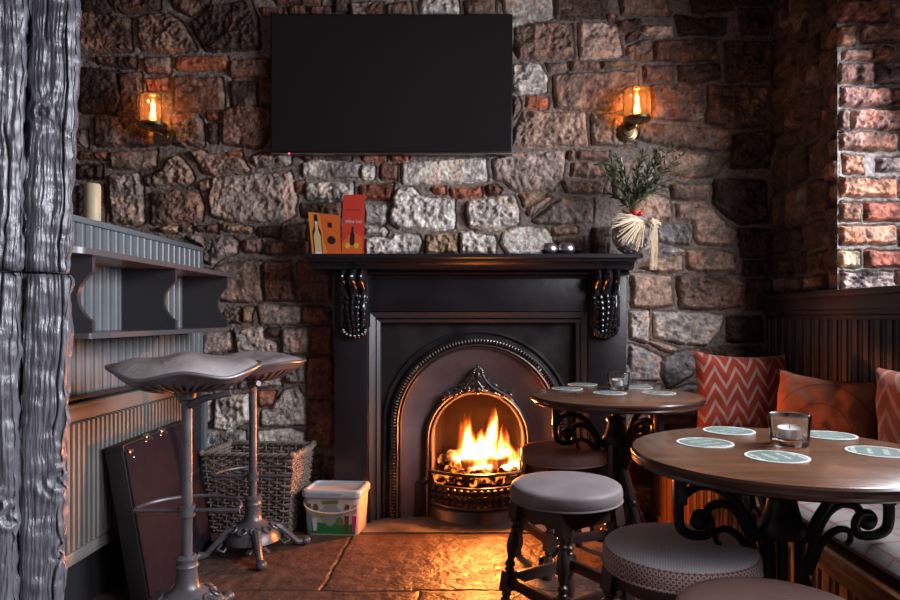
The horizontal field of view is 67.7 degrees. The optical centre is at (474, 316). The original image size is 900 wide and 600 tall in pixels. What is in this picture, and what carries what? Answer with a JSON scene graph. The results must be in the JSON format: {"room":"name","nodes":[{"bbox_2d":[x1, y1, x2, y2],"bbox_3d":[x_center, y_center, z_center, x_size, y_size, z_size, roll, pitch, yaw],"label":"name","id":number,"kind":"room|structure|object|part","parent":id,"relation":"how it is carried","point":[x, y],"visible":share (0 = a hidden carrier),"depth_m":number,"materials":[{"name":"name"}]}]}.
{"room":"bar","nodes":[
{"label":"bar","id":0,"kind":"room"},
{"bbox_2d":[69,221,199,395],"bbox_3d":[-1.528,0.347,2.170,0.243,1.365,2.540,0,0,0],"label":"wall","id":1,"kind":"structure","parent":0,"point":[100,297],"depth_m":2.61,"materials":[{"name":"grey paint"}]},
{"bbox_2d":[64,385,200,599],"bbox_3d":[-1.397,0.652,2.170,0.045,0.755,2.540,0,0,0],"label":"trim","id":2,"kind":"structure","parent":1,"relation":"attached to","point":[87,578],"depth_m":2.49,"materials":[{"name":"grey paint"}]},
{"bbox_2d":[72,214,203,251],"bbox_3d":[-1.529,-0.346,2.167,0.262,0.023,2.575,0,0,0],"label":"trim","id":3,"kind":"structure","parent":1,"relation":"on","point":[86,221],"depth_m":2.73,"materials":[{"name":"grey paint"}]},
{"bbox_2d":[84,182,100,220],"bbox_3d":[-1.495,-0.444,2.620,0.058,0.171,0.058,0,0,0],"label":"pillar candle","id":4,"kind":"object","parent":3,"relation":"on","point":[92,191],"visible":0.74,"depth_m":2.60,"materials":[{"name":"beige wax"}]},
{"bbox_2d":[68,246,236,338],"bbox_3d":[-1.294,-0.071,2.660,0.233,0.279,1.360,0,0,0],"label":"wall shelf","id":5,"kind":"object","parent":1,"relation":"attached to","point":[146,283],"visible":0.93,"depth_m":2.67,"materials":[{"name":"grey paint"}]},
{"bbox_3d":[-1.300,0.059,2.655,0.221,0.018,1.170,0,0,0],"label":"shelf","id":6,"kind":"part","parent":5,"relation":"part of","materials":[{"name":"grey paint"}]},
{"bbox_3d":[-1.294,-0.202,2.660,0.233,0.019,1.360,0,0,0],"label":"shelf","id":7,"kind":"part","parent":5,"relation":"part of","materials":[{"name":"grey paint"}]},
{"bbox_2d":[200,252,207,515],"bbox_3d":[-1.405,0.347,3.441,0.050,1.365,0.042,0,0,0],"label":"trim","id":8,"kind":"structure","parent":1,"relation":"attached to","point":[204,406],"depth_m":3.43,"materials":[{"name":"grey paint"}]},
{"bbox_2d":[92,513,653,599],"bbox_3d":[-0.175,1.080,0.650,4.550,0.100,6.700,0,0,0],"label":"floor","id":9,"kind":"structure","parent":0,"point":[362,566],"depth_m":2.75,"materials":[{"name":"stone"}]},
{"bbox_2d":[0,0,81,599],"bbox_3d":[-0.829,-0.393,1.223,0.158,2.845,0.240,0,0,44],"label":"timber post","id":10,"kind":"object","parent":9,"relation":"on","point":[40,55],"visible":1,"depth_m":1.21,"materials":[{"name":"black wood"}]},
{"bbox_2d":[64,389,180,567],"bbox_3d":[-1.351,0.662,2.174,0.042,0.736,1.948,0,0,0],"label":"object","id":11,"kind":"object","parent":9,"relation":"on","point":[97,424],"visible":0.31,"depth_m":2.37,"materials":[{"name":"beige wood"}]},
{"bbox_3d":[-1.355,0.300,2.150,0.034,0.013,1.900,0,0,0],"label":"rail","id":12,"kind":"part","parent":11,"relation":"part of","materials":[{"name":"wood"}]},
{"bbox_2d":[105,420,211,599],"bbox_3d":[-1.239,0.740,2.678,0.164,0.592,0.620,0,0,-2],"label":"case","id":13,"kind":"object","parent":9,"relation":"on","point":[145,467],"visible":0.91,"depth_m":2.48,"materials":[{"name":"black leather"}]},
{"bbox_2d":[104,351,262,599],"bbox_3d":[-0.946,0.571,2.200,0.476,0.918,0.426,0,0,-20],"label":"bar stool","id":14,"kind":"object","parent":9,"relation":"on","point":[184,374],"visible":1,"depth_m":2.16,"materials":[{"name":"metal"}]},
{"bbox_2d":[198,350,310,570],"bbox_3d":[-0.971,0.587,2.930,0.476,0.886,0.426,0,0,30],"label":"bar stool","id":15,"kind":"object","parent":9,"relation":"on","point":[254,531],"visible":0.8,"depth_m":2.88,"materials":[{"name":"metal"}]},
{"bbox_2d":[198,439,316,533],"bbox_3d":[-1.060,0.830,3.300,0.480,0.401,0.326,0,0,6],"label":"wicker basket","id":16,"kind":"object","parent":9,"relation":"on","point":[289,490],"visible":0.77,"depth_m":3.18,"materials":[{"name":"wicker"}]},
{"bbox_2d":[302,480,369,535],"bbox_3d":[-0.670,0.923,3.246,0.290,0.214,0.222,0,0,5],"label":"plastic tub","id":17,"kind":"object","parent":9,"relation":"on","point":[332,507],"visible":1,"depth_m":3.16,"materials":[{"name":"beige plastic"}]},
{"bbox_3d":[-0.677,0.896,3.167,0.290,0.054,0.064,0,0,5],"label":"handle","id":18,"kind":"part","parent":17,"relation":"part of","materials":[{"name":"white plastic"}]},
{"bbox_3d":[-0.669,0.834,3.249,0.288,0.036,0.216,0,0,5],"label":"lid","id":19,"kind":"part","parent":17,"relation":"part of","materials":[{"name":"grey plastic"}]},
{"bbox_2d":[302,254,642,523],"bbox_3d":[-0.012,0.364,3.328,1.629,1.331,0.285,0,0,0],"label":"mantelpiece","id":20,"kind":"object","parent":9,"relation":"on","point":[590,288],"visible":0.94,"depth_m":3.35,"materials":[{"name":"black paint"}]},
{"bbox_2d":[308,212,341,253],"bbox_3d":[-0.747,-0.412,3.345,0.166,0.221,0.054,0,0,0],"label":"leaflet","id":21,"kind":"object","parent":20,"relation":"on","point":[325,229],"visible":0.86,"depth_m":3.33,"materials":[{"name":"orange paper"}]},
{"bbox_3d":[-0.719,-0.409,3.325,0.110,0.215,0.012,0,0,0],"label":"printed panel","id":22,"kind":"part","parent":21,"relation":"part of","materials":[{"name":"orange paper"}]},
{"bbox_2d":[342,195,364,253],"bbox_3d":[-0.606,-0.456,3.350,0.112,0.308,0.062,0,0,0],"label":"list","id":23,"kind":"object","parent":20,"relation":"on","point":[353,205],"visible":1,"depth_m":3.33,"materials":[{"name":"red"}]},
{"bbox_3d":[-0.609,-0.360,3.323,0.105,0.117,0.007,0,0,0],"label":"printed panel","id":24,"kind":"part","parent":23,"relation":"part of","materials":[{"name":"orange paper"}]},
{"bbox_2d":[302,254,642,271],"bbox_3d":[-0.012,-0.266,3.328,1.629,0.070,0.285,0,0,0],"label":"shelf","id":25,"kind":"object","parent":20,"relation":"attached to","point":[319,262],"depth_m":3.24,"materials":[{"name":"black paint"}]},
{"bbox_3d":[0.016,0.503,3.400,1.102,1.054,0.080,0,0,0],"label":"architrave","id":26,"kind":"part","parent":20,"relation":"part of","materials":[{"name":"grey paint"}]},
{"bbox_2d":[541,243,557,253],"bbox_3d":[0.364,-0.331,3.270,0.082,0.058,0.082,0,0,0],"label":"tealight holder","id":27,"kind":"object","parent":20,"relation":"on","point":[547,248],"visible":0.87,"depth_m":3.24,"materials":[{"name":"silver metal"}]},
{"bbox_2d":[558,243,574,253],"bbox_3d":[0.447,-0.331,3.270,0.082,0.058,0.082,0,0,0],"label":"tealight holder","id":28,"kind":"object","parent":20,"relation":"on","point":[564,248],"visible":0.93,"depth_m":3.24,"materials":[{"name":"silver metal"}]},
{"bbox_2d":[593,143,689,269],"bbox_3d":[0.796,-0.534,3.247,0.460,0.625,0.255,0,0,0],"label":"decoration","id":29,"kind":"object","parent":20,"relation":"on","point":[636,218],"visible":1,"depth_m":3.21,"materials":[{"name":"plant"}]},
{"bbox_3d":[0.733,-0.614,3.250,0.053,0.326,0.006,0,0,0],"label":"straw stem","id":30,"kind":"part","parent":29,"relation":"part of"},
{"bbox_2d":[360,517,604,532],"bbox_3d":[0.066,1.027,3.315,1.282,0.006,0.250,0,0,0],"label":"hearth stone","id":31,"kind":"object","parent":9,"relation":"on","point":[405,524],"visible":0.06,"depth_m":3.26,"materials":[{"name":"stone"}]},
{"bbox_2d":[377,318,578,524],"bbox_3d":[0.016,0.510,3.545,1.042,1.040,0.510,0,0,0],"label":"fireplace insert","id":32,"kind":"object","parent":31,"relation":"on","point":[474,397],"visible":0.84,"depth_m":3.42,"materials":[{"name":"metal"}]},
{"bbox_2d":[429,469,521,507],"bbox_3d":[0.015,0.864,3.380,0.536,0.162,0.173,0,0,0],"label":"basket","id":33,"kind":"object","parent":32,"relation":"on","point":[432,486],"depth_m":3.34,"materials":[{"name":"metal"}]},
{"bbox_2d":[433,449,518,487],"bbox_3d":[0.008,0.792,3.539,0.446,0.153,0.366,0,0,0],"label":"firewood","id":34,"kind":"object","parent":32,"relation":"in","point":[453,457],"visible":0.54,"depth_m":3.46,"materials":[{"name":"brown wood"}]},
{"bbox_2d":[460,455,494,468],"bbox_3d":[0.014,0.752,3.475,0.182,0.064,0.054,0,0,-16],"label":"log","id":35,"kind":"object","parent":34,"relation":"on","point":[466,463],"visible":0.93,"depth_m":3.46,"materials":[{"name":"brown wood"}]},
{"bbox_2d":[491,452,517,468],"bbox_3d":[0.155,0.746,3.484,0.152,0.074,0.056,0,0,-39],"label":"log","id":36,"kind":"object","parent":34,"relation":"on","point":[509,458],"visible":1,"depth_m":3.46,"materials":[{"name":"brown wood"}]},
{"bbox_3d":[0.015,0.583,3.410,0.836,0.895,0.016,0,0,0],"label":"rim moulding","id":37,"kind":"part","parent":32,"relation":"part of","materials":[{"name":"metal"}]},
{"bbox_3d":[0.015,0.693,3.498,0.544,0.674,0.124,0,0,0],"label":"arch frame","id":38,"kind":"part","parent":32,"relation":"part of","materials":[{"name":"metal"}]},
{"bbox_2d":[516,440,614,580],"bbox_3d":[0.375,0.786,2.820,0.374,0.492,0.374,0,0,-20],"label":"stool","id":39,"kind":"object","parent":9,"relation":"on","point":[547,455],"visible":0.54,"depth_m":2.70,"materials":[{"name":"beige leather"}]},
{"bbox_3d":[0.208,0.819,2.898,0.076,0.425,0.076,0,0,-20],"label":"leg","id":40,"kind":"part","parent":39,"relation":"part of","materials":[{"name":"brown wood"}]},
{"bbox_3d":[0.297,0.819,2.654,0.076,0.425,0.076,0,0,-20],"label":"leg","id":41,"kind":"part","parent":39,"relation":"part of","materials":[{"name":"brown wood"}]},
{"bbox_2d":[520,440,608,467],"bbox_3d":[0.375,0.571,2.820,0.370,0.062,0.370,0,0,-20],"label":"cushion","id":42,"kind":"object","parent":39,"relation":"on","point":[547,453],"depth_m":2.69,"materials":[{"name":"brown leather"}]},
{"bbox_3d":[0.452,0.819,2.986,0.076,0.425,0.076,0,0,-20],"label":"leg","id":43,"kind":"part","parent":39,"relation":"part of","materials":[{"name":"brown wood"}]},
{"bbox_3d":[0.541,0.819,2.742,0.076,0.425,0.076,0,0,-20],"label":"leg","id":44,"kind":"part","parent":39,"relation":"part of","materials":[{"name":"brown wood"}]},
{"bbox_2d":[499,471,635,599],"bbox_3d":[0.301,0.786,2.220,0.374,0.492,0.374,0,0,-34],"label":"stool","id":45,"kind":"object","parent":9,"relation":"on","point":[565,502],"visible":0.91,"depth_m":2.15,"materials":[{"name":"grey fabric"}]},
{"bbox_3d":[0.121,0.819,2.255,0.076,0.425,0.076,0,0,-34],"label":"leg","id":46,"kind":"part","parent":45,"relation":"part of","materials":[{"name":"brown wood"}]},
{"bbox_3d":[0.267,0.819,2.040,0.076,0.425,0.076,0,0,-34],"label":"leg","id":47,"kind":"part","parent":45,"relation":"part of","materials":[{"name":"brown wood"}]},
{"bbox_2d":[510,471,622,511],"bbox_3d":[0.301,0.571,2.220,0.370,0.062,0.370,0,0,-34],"label":"cushion","id":48,"kind":"object","parent":45,"relation":"on","point":[546,491],"depth_m":2.11,"materials":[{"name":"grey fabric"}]},
{"bbox_3d":[0.337,0.819,2.400,0.076,0.425,0.076,0,0,-34],"label":"leg","id":49,"kind":"part","parent":45,"relation":"part of","materials":[{"name":"brown wood"}]},
{"bbox_3d":[0.482,0.819,2.185,0.076,0.425,0.076,0,0,-34],"label":"leg","id":50,"kind":"part","parent":45,"relation":"part of","materials":[{"name":"brown wood"}]},
{"bbox_2d":[530,386,705,564],"bbox_3d":[0.581,0.675,2.760,0.704,0.710,0.704,0,0,0],"label":"pub table","id":51,"kind":"object","parent":9,"relation":"on","point":[635,402],"visible":0.56,"depth_m":2.70,"materials":[{"name":"brown wood"}]},
{"bbox_2d":[551,387,582,389],"bbox_3d":[0.410,0.319,2.986,0.140,0.002,0.140,0,0,0],"label":"mat","id":52,"kind":"object","parent":51,"relation":"on","point":[554,388],"visible":1,"depth_m":2.98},
{"bbox_3d":[0.405,0.689,2.766,0.289,0.682,0.040,0,0,2],"label":"leg","id":53,"kind":"part","parent":51,"relation":"part of","materials":[{"name":"black metal"}]},
{"bbox_2d":[568,383,596,385],"bbox_3d":[0.509,0.319,3.172,0.140,0.002,0.140,0,0,16],"label":"mat","id":54,"kind":"object","parent":51,"relation":"on","point":[572,384],"visible":1,"depth_m":3.16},
{"bbox_2d":[593,391,626,394],"bbox_3d":[0.568,0.319,2.821,0.140,0.002,0.140,0,0,31],"label":"mat","id":55,"kind":"object","parent":51,"relation":"on","point":[595,392],"visible":1,"depth_m":2.82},
{"bbox_3d":[0.581,0.337,2.760,0.704,0.031,0.704,0,0,0],"label":"edge moulding","id":56,"kind":"part","parent":51,"relation":"part of","materials":[{"name":"brown wood"}]},
{"bbox_2d":[607,371,629,389],"bbox_3d":[0.633,0.282,2.957,0.101,0.076,0.101,0,0,0],"label":"glass","id":57,"kind":"object","parent":51,"relation":"on","point":[617,380],"visible":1,"depth_m":2.92,"materials":[{"name":"clear glass"}]},
{"bbox_3d":[0.719,0.689,2.868,0.289,0.682,0.040,0,0,-38],"label":"leg","id":58,"kind":"part","parent":51,"relation":"part of","materials":[{"name":"black metal"}]},
{"bbox_2d":[629,386,652,388],"bbox_3d":[0.734,0.319,3.037,0.140,0.002,0.140,0,0,-43],"label":"mat","id":59,"kind":"object","parent":51,"relation":"on","point":[630,387],"visible":0.69,"depth_m":3.02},
{"bbox_3d":[0.663,0.689,2.605,0.040,0.682,0.289,0,0,-28],"label":"leg","id":60,"kind":"part","parent":51,"relation":"part of","materials":[{"name":"black metal"}]},
{"bbox_2d":[642,391,675,394],"bbox_3d":[0.775,0.319,2.821,0.140,0.002,0.140,0,0,-28],"label":"mat","id":61,"kind":"object","parent":51,"relation":"on","point":[644,392],"visible":1,"depth_m":2.82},
{"bbox_2d":[599,522,763,599],"bbox_3d":[0.496,0.786,1.620,0.374,0.492,0.374,0,0,-30],"label":"stool","id":62,"kind":"object","parent":9,"relation":"on","point":[645,561],"visible":0.8,"depth_m":1.54,"materials":[{"name":"fabric"}]},
{"bbox_3d":[0.318,0.819,1.667,0.076,0.425,0.076,0,0,-30],"label":"leg","id":63,"kind":"part","parent":62,"relation":"part of","materials":[{"name":"brown wood"}]},
{"bbox_3d":[0.448,0.819,1.443,0.076,0.425,0.076,0,0,-30],"label":"leg","id":64,"kind":"part","parent":62,"relation":"part of","materials":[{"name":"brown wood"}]},
{"bbox_2d":[675,577,845,599],"bbox_3d":[0.559,0.786,1.245,0.374,0.492,0.374,0,0,40],"label":"stool","id":65,"kind":"object","parent":9,"relation":"on","point":[724,588],"visible":1,"depth_m":1.33,"materials":[{"name":"beige leather"}]},
{"bbox_2d":[631,427,899,587],"bbox_3d":[0.733,0.675,1.600,0.704,0.710,0.704,0,0,0],"label":"pub table","id":66,"kind":"object","parent":9,"relation":"on","point":[836,478],"visible":0.94,"depth_m":1.58,"materials":[{"name":"brown wood"}]},
{"bbox_2d":[676,437,733,447],"bbox_3d":[0.584,0.319,1.702,0.140,0.002,0.140,0,0,16],"label":"mat","id":67,"kind":"object","parent":66,"relation":"on","point":[699,442],"visible":1,"depth_m":1.70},
{"bbox_3d":[0.558,0.689,1.594,0.289,0.682,0.040,0,0,-2],"label":"leg","id":68,"kind":"part","parent":66,"relation":"part of","materials":[{"name":"black metal"}]},
{"bbox_2d":[703,426,755,434],"bbox_3d":[0.713,0.319,1.881,0.140,0.002,0.140,0,0,0],"label":"mat","id":69,"kind":"object","parent":66,"relation":"on","point":[724,430],"visible":1,"depth_m":1.88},
{"bbox_3d":[0.733,0.689,1.776,0.040,0.682,0.289,0,0,0],"label":"leg","id":70,"kind":"part","parent":66,"relation":"part of","materials":[{"name":"black metal"}]},
{"bbox_3d":[0.733,0.337,1.600,0.704,0.031,0.704,0,0,0],"label":"edge moulding","id":71,"kind":"part","parent":66,"relation":"part of","materials":[{"name":"brown wood"}]},
{"bbox_2d":[744,450,810,463],"bbox_3d":[0.690,0.319,1.531,0.140,0.002,0.140,0,0,31],"label":"mat","id":72,"kind":"object","parent":66,"relation":"on","point":[772,456],"visible":1,"depth_m":1.53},
{"bbox_2d":[767,412,811,447],"bbox_3d":[0.786,0.282,1.675,0.101,0.076,0.101,0,0,0],"label":"glass","id":73,"kind":"object","parent":66,"relation":"on","point":[786,429],"visible":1,"depth_m":1.64,"materials":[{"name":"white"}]},
{"bbox_2d":[810,431,858,439],"bbox_3d":[0.956,0.319,1.809,0.140,0.002,0.140,0,0,-43],"label":"mat","id":74,"kind":"object","parent":66,"relation":"on","point":[830,435],"visible":0.75,"depth_m":1.80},
{"bbox_3d":[0.909,0.689,1.594,0.289,0.682,0.040,0,0,2],"label":"leg","id":75,"kind":"part","parent":66,"relation":"part of","materials":[{"name":"black metal"}]},
{"bbox_2d":[844,446,899,457],"bbox_3d":[0.955,0.319,1.588,0.140,0.002,0.140,0,0,-28],"label":"mat","id":76,"kind":"object","parent":66,"relation":"on","point":[873,451],"visible":1,"depth_m":1.58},
{"bbox_2d":[650,285,899,599],"bbox_3d":[1.220,0.459,2.228,0.670,1.142,2.455,0,0,0],"label":"bench","id":77,"kind":"object","parent":9,"relation":"on","point":[841,334],"visible":0.32,"depth_m":2.65,"materials":[{"name":"brown paint"}]},
{"bbox_3d":[1.200,0.823,3.413,0.600,0.415,0.025,0,0,0],"label":"panel","id":78,"kind":"part","parent":77,"relation":"part of","materials":[{"name":"red paint"}]},
{"bbox_2d":[692,350,787,427],"bbox_3d":[1.286,0.376,3.219,0.470,0.435,0.206,0,0,6],"label":"cushion","id":79,"kind":"object","parent":77,"relation":"on","point":[737,391],"visible":0.72,"depth_m":3.16,"materials":[{"name":"red fabric"}]},
{"bbox_3d":[0.909,0.822,2.215,0.032,0.416,2.430,0,0,0],"label":"rail","id":80,"kind":"part","parent":77,"relation":"part of","materials":[{"name":"brown wood"}]},
{"bbox_3d":[1.192,0.603,2.220,0.615,0.025,2.440,0,0,0],"label":"seat","id":81,"kind":"part","parent":77,"relation":"part of","materials":[{"name":"white fabric"}]},
{"bbox_3d":[1.516,-0.051,2.228,0.078,0.122,2.455,0,0,0],"label":"rail","id":82,"kind":"part","parent":77,"relation":"part of","materials":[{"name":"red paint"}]},
{"bbox_2d":[798,501,899,580],"bbox_3d":[1.195,0.563,1.755,0.549,0.074,0.794,0,0,0],"label":"seat pad","id":83,"kind":"object","parent":77,"relation":"on","point":[884,553],"visible":0.34,"depth_m":1.64,"materials":[{"name":"fabric"}]},
{"bbox_2d":[874,366,899,443],"bbox_3d":[1.400,0.345,1.994,0.179,0.425,0.447,0,0,-30],"label":"cushion","id":84,"kind":"object","parent":83,"relation":"on","point":[887,399],"visible":0.63,"depth_m":2.10,"materials":[{"name":"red fabric"}]},
{"bbox_3d":[1.195,0.563,2.575,0.549,0.074,0.774,0,0,0],"label":"seat pad","id":85,"kind":"object","parent":77,"relation":"on","visible":0},
{"bbox_2d":[777,369,876,439],"bbox_3d":[1.367,0.390,2.627,0.160,0.347,0.424,0,0,-36],"label":"cushion","id":86,"kind":"object","parent":85,"relation":"on","point":[837,406],"visible":0.61,"depth_m":2.56,"materials":[{"name":"orange fabric"}]},
{"bbox_2d":[71,0,778,513],"bbox_3d":[-0.375,-0.395,3.480,3.950,2.850,0.076,0,0,0],"label":"wall","id":87,"kind":"structure","parent":0,"point":[218,187],"depth_m":3.48,"materials":[{"name":"stone"}]},
{"bbox_2d":[137,91,173,146],"bbox_3d":[-1.625,-1.007,3.388,0.144,0.251,0.160,0,0,0],"label":"wall lamp","id":88,"kind":"object","parent":87,"relation":"attached to","point":[163,135],"visible":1,"depth_m":3.40,"materials":[{"name":"glass"}]},
{"bbox_3d":[-1.624,-1.038,3.380,0.038,0.120,0.038,0,0,0],"label":"bulb","id":89,"kind":"part","parent":88,"relation":"part of","materials":[{"name":"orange glass"}]},
{"bbox_2d":[141,93,166,123],"bbox_3d":[-1.624,-1.047,3.380,0.126,0.150,0.126,0,0,0],"label":"glass jar","id":90,"kind":"object","parent":88,"relation":"on","point":[160,97],"depth_m":3.40,"materials":[{"name":"glass"}]},
{"bbox_2d":[271,14,511,155],"bbox_3d":[-0.427,-1.190,3.466,1.238,0.718,0.098,0,0,0],"label":"television","id":91,"kind":"object","parent":87,"relation":"attached to","point":[342,84],"visible":1,"depth_m":3.42,"materials":[{"name":"black plastic"}]},
{"bbox_3d":[-0.427,-0.836,3.425,1.230,0.007,0.007,0,0,0],"label":"trim","id":92,"kind":"part","parent":91,"relation":"part of","materials":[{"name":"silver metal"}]},
{"bbox_2d":[618,85,651,141],"bbox_3d":[0.813,-1.036,3.388,0.152,0.258,0.160,0,0,0],"label":"wall lamp","id":93,"kind":"object","parent":87,"relation":"attached to","point":[627,130],"visible":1,"depth_m":3.40,"materials":[{"name":"glass"}]},
{"bbox_3d":[0.801,-0.975,3.405,0.025,0.048,0.076,0,0,-25],"label":"arm","id":94,"kind":"part","parent":93,"relation":"part of","materials":[{"name":"gold metal"}]},
{"bbox_2d":[624,86,649,116],"bbox_3d":[0.817,-1.080,3.380,0.126,0.150,0.126,0,0,0],"label":"glass jar","id":95,"kind":"object","parent":93,"relation":"on","point":[631,90],"depth_m":3.39,"materials":[{"name":"glass"}]},
{"bbox_3d":[0.817,-1.071,3.380,0.038,0.120,0.038,0,0,0],"label":"bulb","id":96,"kind":"part","parent":93,"relation":"part of","materials":[{"name":"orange glass"}]},
{"bbox_2d":[769,0,844,293],"bbox_3d":[1.789,-0.395,0.500,0.523,2.850,6.200,0,0,0],"label":"wall","id":97,"kind":"structure","parent":0,"point":[805,78],"depth_m":3.14,"materials":[{"name":"stone"}]},
{"bbox_2d":[836,0,899,289],"bbox_3d":[1.802,-0.925,2.842,0.515,1.790,0.073,0,0,0],"label":"wall","id":98,"kind":"structure","parent":0,"point":[868,109],"depth_m":2.84,"materials":[{"name":"red brick"}]}
]}

